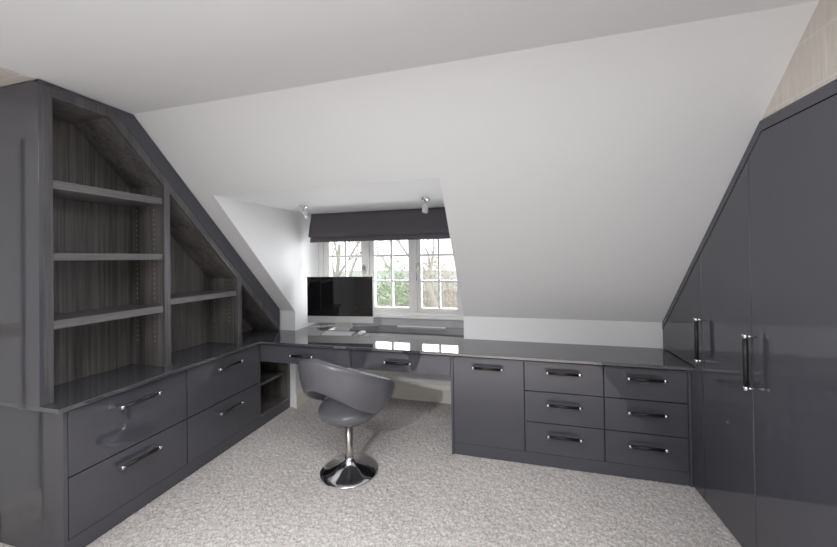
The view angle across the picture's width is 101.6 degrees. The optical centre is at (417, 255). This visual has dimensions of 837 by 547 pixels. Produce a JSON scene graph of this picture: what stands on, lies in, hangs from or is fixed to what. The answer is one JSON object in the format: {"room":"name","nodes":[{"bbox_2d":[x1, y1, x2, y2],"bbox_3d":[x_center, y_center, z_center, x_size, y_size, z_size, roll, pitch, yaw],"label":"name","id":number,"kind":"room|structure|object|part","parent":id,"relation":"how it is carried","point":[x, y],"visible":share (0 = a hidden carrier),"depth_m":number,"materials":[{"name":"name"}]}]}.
{"room":"home office","nodes":[
{"label":"home office","id":0,"kind":"room"},
{"bbox_2d":[232,199,318,327],"bbox_3d":[-1.277,0.520,3.120,0.099,1.880,1.482,-1,0,15],"label":"wall","id":1,"kind":"structure","parent":0,"point":[283,234],"depth_m":3.22,"materials":[{"name":"white paint"}]},
{"bbox_2d":[295,387,310,408],"bbox_3d":[-1.106,1.377,3.477,0.018,0.168,0.458,-1,0,15],"label":"baseboard","id":2,"kind":"structure","parent":1,"relation":"attached to","point":[301,398],"depth_m":3.31,"materials":[{"name":"white paint"}]},
{"bbox_2d":[216,178,444,214],"bbox_3d":[-0.461,-0.483,2.903,1.819,0.099,1.480,-1,0,15],"label":"ceiling","id":3,"kind":"structure","parent":0,"point":[406,194],"depth_m":2.55,"materials":[{"name":"white paint"}]},
{"bbox_2d":[299,205,308,219],"bbox_3d":[-0.976,-0.366,2.921,0.075,0.119,0.089,-1,0,15],"label":"spotlight","id":4,"kind":"object","parent":3,"relation":"attached to","point":[303,212],"visible":1,"depth_m":2.90,"materials":[{"name":"silver metal"}]},
{"bbox_2d":[308,207,449,242],"bbox_3d":[-0.333,-0.286,3.293,1.579,0.289,0.120,-1,0,15],"label":"blind","id":5,"kind":"object","parent":3,"relation":"hanging from","point":[405,224],"visible":0.92,"depth_m":3.27,"materials":[{"name":"fabric"}]},
{"bbox_2d":[421,197,429,212],"bbox_3d":[0.058,-0.381,2.609,0.072,0.120,0.072,-1,0,15],"label":"spotlight","id":6,"kind":"object","parent":3,"relation":"attached to","point":[425,205],"visible":1,"depth_m":2.59,"materials":[{"name":"silver metal"}]},
{"bbox_3d":[0.058,-0.431,2.609,0.072,0.022,0.072,-1,0,15],"label":"ceiling plate","id":7,"kind":"part","parent":6,"relation":"part of","materials":[{"name":"silver metal"}]},
{"bbox_2d":[0,397,741,546],"bbox_3d":[0.137,1.434,2.066,4.300,0.012,2.570,-1,0,15],"label":"floor","id":8,"kind":"structure","parent":0,"point":[267,489],"depth_m":1.99,"materials":[{"name":"carpet"}]},
{"bbox_2d":[0,405,67,546],"bbox_3d":[-1.920,1.101,1.695,0.493,0.716,0.018,-1,0,15],"label":"end panel","id":9,"kind":"object","parent":8,"relation":"on","point":[33,444],"visible":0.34,"depth_m":1.68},
{"bbox_2d":[67,370,186,539],"bbox_3d":[-1.768,1.058,1.989,0.448,0.629,0.628,-1,0,15],"label":"drawer unit","id":10,"kind":"object","parent":8,"relation":"on","point":[121,445],"visible":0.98,"depth_m":1.87,"materials":[{"name":"grey laminate"}]},
{"bbox_3d":[-1.605,0.820,1.841,0.050,0.022,0.017,-1,0,15],"label":"handle post","id":11,"kind":"part","parent":10,"relation":"part of","materials":[{"name":"silver metal"}]},
{"bbox_3d":[-1.601,1.141,1.838,0.050,0.022,0.017,-1,0,15],"label":"handle post","id":12,"kind":"part","parent":10,"relation":"part of","materials":[{"name":"silver metal"}]},
{"bbox_3d":[-1.609,0.911,1.947,0.018,0.317,0.622,-1,0,15],"label":"drawer","id":13,"kind":"part","parent":10,"relation":"part of","materials":[{"name":"grey wood"}]},
{"bbox_2d":[68,399,289,546],"bbox_3d":[-1.465,1.416,2.467,0.018,0.084,1.711,-1,0,15],"label":"plinth","id":14,"kind":"object","parent":8,"relation":"on","point":[110,521],"visible":1,"depth_m":2.10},
{"bbox_2d":[186,345,258,462],"bbox_3d":[-1.599,1.060,2.611,0.448,0.629,0.662,-1,0,15],"label":"drawer unit","id":15,"kind":"object","parent":8,"relation":"on","point":[223,392],"visible":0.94,"depth_m":2.50,"materials":[{"name":"grey laminate"}]},
{"bbox_3d":[-1.441,0.913,2.569,0.018,0.317,0.656,-1,0,15],"label":"drawer","id":16,"kind":"part","parent":15,"relation":"part of","materials":[{"name":"grey wood"}]},
{"bbox_3d":[-1.437,1.224,2.567,0.018,0.294,0.656,-1,0,15],"label":"drawer","id":17,"kind":"part","parent":15,"relation":"part of","materials":[{"name":"grey wood"}]},
{"bbox_2d":[258,344,289,417],"bbox_3d":[-1.481,1.063,3.140,0.399,0.629,0.420,-1,0,15],"label":"open shelf unit","id":18,"kind":"object","parent":8,"relation":"on","point":[274,377],"visible":0.27,"depth_m":3.27,"materials":[{"name":"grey wood"}]},
{"bbox_3d":[-1.534,1.062,2.946,0.399,0.629,0.018,-1,0,15],"label":"panel","id":19,"kind":"part","parent":18,"relation":"part of","materials":[{"name":"grey wood"}]},
{"bbox_3d":[-1.489,1.121,3.139,0.356,0.020,0.376,-1,0,15],"label":"shelf","id":20,"kind":"part","parent":18,"relation":"part of","materials":[{"name":"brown wood"}]},
{"bbox_3d":[-1.429,1.063,3.331,0.399,0.629,0.026,-1,0,15],"label":"panel","id":21,"kind":"part","parent":18,"relation":"part of","materials":[{"name":"brown wood"}]},
{"bbox_3d":[-1.472,1.368,3.133,0.386,0.018,0.376,-1,0,15],"label":"panel","id":22,"kind":"part","parent":18,"relation":"part of","materials":[{"name":"brown wood"}]},
{"bbox_2d":[298,359,394,488],"bbox_3d":[-0.482,1.029,2.249,0.658,0.819,0.544,-1,0,15],"label":"swivel chair","id":23,"kind":"object","parent":8,"relation":"on","point":[355,397],"visible":1,"depth_m":2.12,"materials":[{"name":"silver metal"}]},
{"bbox_3d":[-0.506,0.813,2.225,0.642,0.378,0.478,-1,0,29],"label":"backrest","id":24,"kind":"part","parent":23,"relation":"part of","materials":[{"name":"grey leather"}]},
{"bbox_3d":[-0.454,1.031,2.310,0.412,0.116,0.412,-1,0,15],"label":"seat","id":25,"kind":"part","parent":23,"relation":"part of","materials":[{"name":"grey leather"}]},
{"bbox_2d":[0,323,693,413],"bbox_3d":[-0.144,0.705,2.305,3.611,0.034,2.190,-1,0,15],"label":"countertop","id":26,"kind":"structure","parent":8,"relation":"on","point":[73,394],"depth_m":2.47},
{"bbox_2d":[0,79,279,406],"bbox_3d":[-1.764,-0.056,2.515,0.398,1.559,1.744,-1,0,15],"label":"bookcase","id":27,"kind":"object","parent":26,"relation":"on","point":[109,260],"visible":1,"depth_m":2.03,"materials":[{"name":"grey wood"}]},
{"bbox_3d":[-1.990,-0.056,1.682,0.397,1.554,0.017,-1,0,15],"label":"panel","id":28,"kind":"part","parent":27,"relation":"part of","materials":[{"name":"grey wood"}]},
{"bbox_3d":[-1.863,-0.348,1.985,0.281,0.042,0.548,-1,0,15],"label":"shelf","id":29,"kind":"part","parent":27,"relation":"part of","materials":[{"name":"grey wood"}]},
{"bbox_3d":[-1.858,0.010,1.982,0.281,0.038,0.548,-1,0,15],"label":"shelf","id":30,"kind":"part","parent":27,"relation":"part of","materials":[{"name":"grey wood"}]},
{"bbox_3d":[-1.853,0.347,1.980,0.281,0.042,0.548,-1,0,15],"label":"shelf","id":31,"kind":"part","parent":27,"relation":"part of","materials":[{"name":"grey wood"}]},
{"bbox_3d":[-1.861,-0.030,2.541,0.012,1.511,1.708,-1,0,15],"label":"panel","id":32,"kind":"part","parent":27,"relation":"part of","materials":[{"name":"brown wood"}]},
{"bbox_3d":[-1.719,-0.050,2.511,0.303,1.543,1.726,-1,0,15],"label":"soffit frame","id":33,"kind":"part","parent":27,"relation":"part of","materials":[{"name":"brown wood"}]},
{"bbox_3d":[-1.696,0.310,2.564,0.281,0.039,0.564,-1,0,15],"label":"shelf","id":34,"kind":"part","parent":27,"relation":"part of","materials":[{"name":"grey wood"}]},
{"bbox_2d":[260,344,350,367],"bbox_3d":[-0.891,0.815,2.949,0.844,0.156,0.428,-1,0,15],"label":"desk unit","id":35,"kind":"object","parent":26,"relation":"attached to","point":[268,353],"visible":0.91,"depth_m":2.79,"materials":[{"name":"grey laminate"}]},
{"bbox_2d":[321,331,354,335],"bbox_3d":[-0.721,0.706,3.094,0.280,0.014,0.116,-1,0,8],"label":"keyboard","id":36,"kind":"object","parent":26,"relation":"on","point":[336,333],"visible":1,"depth_m":3.08,"materials":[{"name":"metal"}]},
{"bbox_2d":[307,276,372,330],"bbox_3d":[-0.751,0.460,3.325,0.662,0.510,0.175,-1,0,8],"label":"desktop computer","id":37,"kind":"object","parent":26,"relation":"on","point":[343,301],"visible":1,"depth_m":3.29,"materials":[{"name":"metal"}]},
{"bbox_3d":[-0.742,0.596,3.373,0.170,0.227,0.071,-1,0,8],"label":"stand arm","id":38,"kind":"part","parent":37,"relation":"part of","materials":[{"name":"metal"}]},
{"bbox_2d":[310,325,378,327],"bbox_3d":[-0.737,0.712,3.463,0.676,0.007,0.075,-1,0,-6],"label":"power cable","id":39,"kind":"object","parent":26,"relation":"on","point":[326,325],"visible":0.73,"depth_m":3.47,"materials":[{"name":"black plastic"}]},
{"bbox_2d":[358,330,365,334],"bbox_3d":[-0.511,0.698,3.104,0.058,0.024,0.112,-1,0,15],"label":"computer mouse","id":40,"kind":"object","parent":26,"relation":"on","point":[361,332],"visible":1,"depth_m":3.07,"materials":[{"name":"white plastic"}]},
{"bbox_2d":[351,350,450,375],"bbox_3d":[-0.102,0.802,2.735,0.790,0.156,0.428,-1,0,15],"label":"desk unit","id":41,"kind":"object","parent":26,"relation":"attached to","point":[360,359],"visible":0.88,"depth_m":2.56,"materials":[{"name":"grey laminate"}]},
{"bbox_3d":[0.031,0.698,3.338,0.483,0.012,0.028,-1,0,15],"label":"desk strip","id":42,"kind":"part","parent":26,"relation":"part of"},
{"bbox_2d":[451,356,453,453],"bbox_3d":[0.301,1.077,2.662,0.016,0.716,0.409,-1,0,15],"label":"end panel","id":43,"kind":"object","parent":8,"relation":"on","point":[452,376],"visible":0.24,"depth_m":2.46,"materials":[{"name":"grey wood"}]},
{"bbox_2d":[453,356,524,450],"bbox_3d":[0.539,1.031,2.574,0.489,0.629,0.454,-1,0,15],"label":"base cabinet","id":44,"kind":"object","parent":8,"relation":"on","point":[488,392],"visible":0.95,"depth_m":2.40,"materials":[{"name":"grey laminate"}]},
{"bbox_2d":[524,360,604,460],"bbox_3d":[1.014,1.023,2.446,0.494,0.629,0.454,-1,0,15],"label":"drawer unit","id":45,"kind":"object","parent":8,"relation":"on","point":[564,402],"visible":0.98,"depth_m":2.27,"materials":[{"name":"grey laminate"}]},
{"bbox_3d":[0.967,0.819,2.284,0.488,0.199,0.018,-1,0,15],"label":"drawer","id":46,"kind":"part","parent":45,"relation":"part of","materials":[{"name":"grey wood"}]},
{"bbox_3d":[0.969,1.025,2.283,0.488,0.204,0.018,-1,0,15],"label":"drawer","id":47,"kind":"part","parent":45,"relation":"part of","materials":[{"name":"grey wood"}]},
{"bbox_3d":[0.972,1.234,2.281,0.488,0.204,0.018,-1,0,15],"label":"drawer","id":48,"kind":"part","parent":45,"relation":"part of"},
{"bbox_2d":[454,442,689,485],"bbox_3d":[0.963,1.381,2.285,1.450,0.084,0.015,-1,0,15],"label":"plinth","id":49,"kind":"object","parent":8,"relation":"on","point":[533,458],"visible":1,"depth_m":2.25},
{"bbox_2d":[603,365,688,471],"bbox_3d":[1.476,1.016,2.320,0.466,0.629,0.454,-1,0,15],"label":"drawer unit","id":50,"kind":"object","parent":8,"relation":"on","point":[646,409],"visible":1,"depth_m":2.14,"materials":[{"name":"grey laminate"}]},
{"bbox_3d":[1.429,0.811,2.159,0.460,0.199,0.018,-1,0,15],"label":"drawer","id":51,"kind":"part","parent":50,"relation":"part of","materials":[{"name":"grey wood"}]},
{"bbox_3d":[1.432,1.018,2.157,0.460,0.204,0.018,-1,0,15],"label":"drawer","id":52,"kind":"part","parent":50,"relation":"part of","materials":[{"name":"grey wood"}]},
{"bbox_3d":[1.435,1.227,2.156,0.460,0.204,0.018,-1,0,15],"label":"drawer","id":53,"kind":"part","parent":50,"relation":"part of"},
{"bbox_2d":[686,370,692,486],"bbox_3d":[1.667,1.055,2.095,0.017,0.715,0.020,-1,0,15],"label":"strip","id":54,"kind":"object","parent":8,"relation":"on","point":[688,372],"visible":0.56,"depth_m":2.09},
{"bbox_2d":[349,368,450,385],"bbox_3d":[-0.270,0.509,3.552,1.619,1.880,0.120,-1,0,15],"label":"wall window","id":55,"kind":"structure","parent":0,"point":[394,376],"depth_m":3.43,"materials":[{"name":"white paint"}]},
{"bbox_2d":[319,239,463,316],"bbox_3d":[-0.288,0.126,3.506,1.619,0.954,0.123,-1,0,15],"label":"window","id":56,"kind":"structure","parent":55,"relation":"attached to","point":[368,255],"depth_m":3.46,"materials":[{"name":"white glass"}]},
{"bbox_3d":[-0.775,0.134,3.657,0.485,0.890,0.055,-1,0,15],"label":"sash","id":57,"kind":"part","parent":56,"relation":"part of","materials":[{"name":"white wood"}]},
{"bbox_3d":[-0.272,0.126,3.521,0.459,0.890,0.055,-1,0,15],"label":"sash","id":58,"kind":"part","parent":56,"relation":"part of","materials":[{"name":"white wood"}]},
{"bbox_3d":[-0.005,0.160,3.393,0.025,0.171,0.055,-1,0,15],"label":"handle","id":59,"kind":"part","parent":56,"relation":"part of","materials":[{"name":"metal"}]},
{"bbox_3d":[0.221,0.118,3.387,0.461,0.890,0.055,-1,0,15],"label":"sash","id":60,"kind":"part","parent":56,"relation":"part of","materials":[{"name":"white wood"}]},
{"bbox_2d":[352,317,463,327],"bbox_3d":[-0.285,0.682,3.486,1.615,0.096,0.015,-1,0,15],"label":"upstand","id":61,"kind":"object","parent":55,"relation":"attached to","point":[376,321],"visible":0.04,"depth_m":3.40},
{"bbox_2d":[373,314,463,320],"bbox_3d":[-0.287,0.618,3.482,1.619,0.030,0.065,-1,0,15],"label":"window sill","id":62,"kind":"structure","parent":55,"relation":"attached to","point":[374,315],"depth_m":3.38,"materials":[{"name":"white wood"}]},
{"bbox_2d":[391,381,450,403],"bbox_3d":[-0.267,1.365,3.477,1.599,0.168,0.018,-1,0,15],"label":"baseboard","id":63,"kind":"structure","parent":55,"relation":"attached to","point":[403,390],"depth_m":3.38,"materials":[{"name":"white paint"}]},
{"bbox_2d":[0,0,819,113],"bbox_3d":[-0.594,-0.937,-0.456,4.480,0.120,4.242,-1,0,15],"label":"ceiling","id":64,"kind":"structure","parent":0,"point":[129,56],"depth_m":1.34,"materials":[{"name":"white paint"}]},
{"bbox_2d":[0,66,32,86],"bbox_3d":[-2.500,-0.850,-0.102,0.374,0.016,3.690,-1,0,15],"label":"wall","id":65,"kind":"structure","parent":64,"relation":"attached to","point":[7,76],"depth_m":1.61,"materials":[{"name":"paint"}]},
{"bbox_2d":[280,310,665,406],"bbox_3d":[0.349,0.973,2.917,4.480,0.926,0.100,-1,0,15],"label":"wall","id":66,"kind":"structure","parent":0,"point":[563,331],"depth_m":2.68,"materials":[{"name":"white paint"}]},
{"bbox_2d":[133,1,818,321],"bbox_3d":[0.156,-0.222,2.273,4.480,1.459,1.424,-1,0,15],"label":"ceiling","id":67,"kind":"structure","parent":0,"point":[585,179],"depth_m":1.83,"materials":[{"name":"white paint"}]},
{"bbox_2d":[762,0,836,119],"bbox_3d":[1.415,0.248,-0.260,0.741,2.302,5.680,-1,0,15],"label":"wall","id":68,"kind":"structure","parent":0,"point":[812,66],"depth_m":1.23,"materials":[{"name":"paper"}]},
{"bbox_3d":[-0.313,1.488,0.442,4.480,0.120,6.140,-1,0,15],"label":"floor","id":69,"kind":"structure","parent":0,"visible":0},
{"bbox_2d":[662,80,836,546],"bbox_3d":[1.697,0.408,1.122,0.664,1.993,2.656,-1,0,15],"label":"wardrobe","id":70,"kind":"object","parent":69,"relation":"on","point":[753,312],"visible":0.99,"depth_m":1.44,"materials":[{"name":"grey laminate"}]},
{"bbox_3d":[1.709,0.333,2.220,0.018,0.674,0.530,-1,0,15],"label":"door","id":71,"kind":"part","parent":70,"relation":"part of","materials":[{"name":"grey wood"}]},
{"bbox_3d":[1.668,1.038,2.029,0.018,0.736,0.146,-1,0,15],"label":"filler panel","id":72,"kind":"part","parent":70,"relation":"part of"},
{"bbox_3d":[1.586,0.482,1.757,0.018,1.845,0.420,-1,0,15],"label":"door","id":73,"kind":"part","parent":70,"relation":"part of","materials":[{"name":"grey wood"}]},
{"bbox_3d":[1.491,0.365,1.540,0.050,0.017,0.022,-1,0,15],"label":"handle post","id":74,"kind":"part","parent":70,"relation":"part of","materials":[{"name":"silver metal"}]},
{"bbox_3d":[1.494,0.600,1.538,0.050,0.017,0.022,-1,0,15],"label":"handle post","id":75,"kind":"part","parent":70,"relation":"part of","materials":[{"name":"silver metal"}]},
{"bbox_3d":[1.465,0.433,1.312,0.018,1.940,0.498,-1,0,15],"label":"door","id":76,"kind":"part","parent":70,"relation":"part of","materials":[{"name":"grey wood"}]},
{"label":"outside","id":77,"kind":"structure","parent":0,"visible":0},
{"bbox_2d":[332,270,456,307],"bbox_3d":[16.225,4.876,59.616,120.000,0.100,116.400,-1,0,15],"label":"lawn","id":78,"kind":"structure","parent":77,"point":[354,273],"depth_m":85.34,"materials":[{"name":"green plant"}]},
{"bbox_2d":[332,241,360,276],"bbox_3d":[-6.567,-1.533,27.618,7.258,13.042,12.273,-1,0,-29],"label":"bare tree","id":79,"kind":"object","parent":78,"relation":"on","point":[337,272],"visible":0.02,"depth_m":27.71,"materials":[{"name":"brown plant"}]},
{"bbox_2d":[331,241,378,275],"bbox_3d":[-10.395,-0.568,57.071,8.382,11.541,9.954,-1,0,15],"label":"bare tree","id":80,"kind":"object","parent":78,"relation":"on","point":[352,247],"visible":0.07,"depth_m":55.84,"materials":[{"name":"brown plant"}]},
{"bbox_2d":[376,260,408,306],"bbox_3d":[-1.039,2.551,11.620,2.222,5.197,2.240,-1,0,15],"label":"leafy shrub","id":81,"kind":"object","parent":78,"relation":"on","point":[385,292],"visible":0.16,"depth_m":11.39,"materials":[{"name":"green plant"}]},
{"bbox_2d":[355,239,437,307],"bbox_3d":[-1.203,-0.364,15.722,6.394,10.331,5.325,-1,0,15],"label":"bare tree","id":82,"kind":"object","parent":78,"relation":"on","point":[434,302],"visible":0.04,"depth_m":15.15,"materials":[{"name":"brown plant"}]},
{"bbox_2d":[376,290,456,305],"bbox_3d":[2.839,4.065,32.433,32.400,1.500,0.120,-1,0,15],"label":"hedge","id":83,"kind":"object","parent":78,"relation":"on","point":[454,295],"visible":0.06,"depth_m":32.69,"materials":[{"name":"green plant"}]},
{"bbox_2d":[406,245,456,307],"bbox_3d":[0.671,2.257,19.028,3.227,5.638,3.320,-1,0,15],"label":"bare tree","id":84,"kind":"object","parent":78,"relation":"on","point":[449,291],"visible":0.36,"depth_m":18.61,"materials":[{"name":"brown plant"}]},
{"bbox_2d":[422,239,443,287],"bbox_3d":[1.601,-2.767,44.636,9.572,15.490,6.872,-1,0,15],"label":"bare tree","id":85,"kind":"object","parent":78,"relation":"on","point":[441,239],"visible":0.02,"depth_m":44.95,"materials":[{"name":"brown plant"}]}
]}

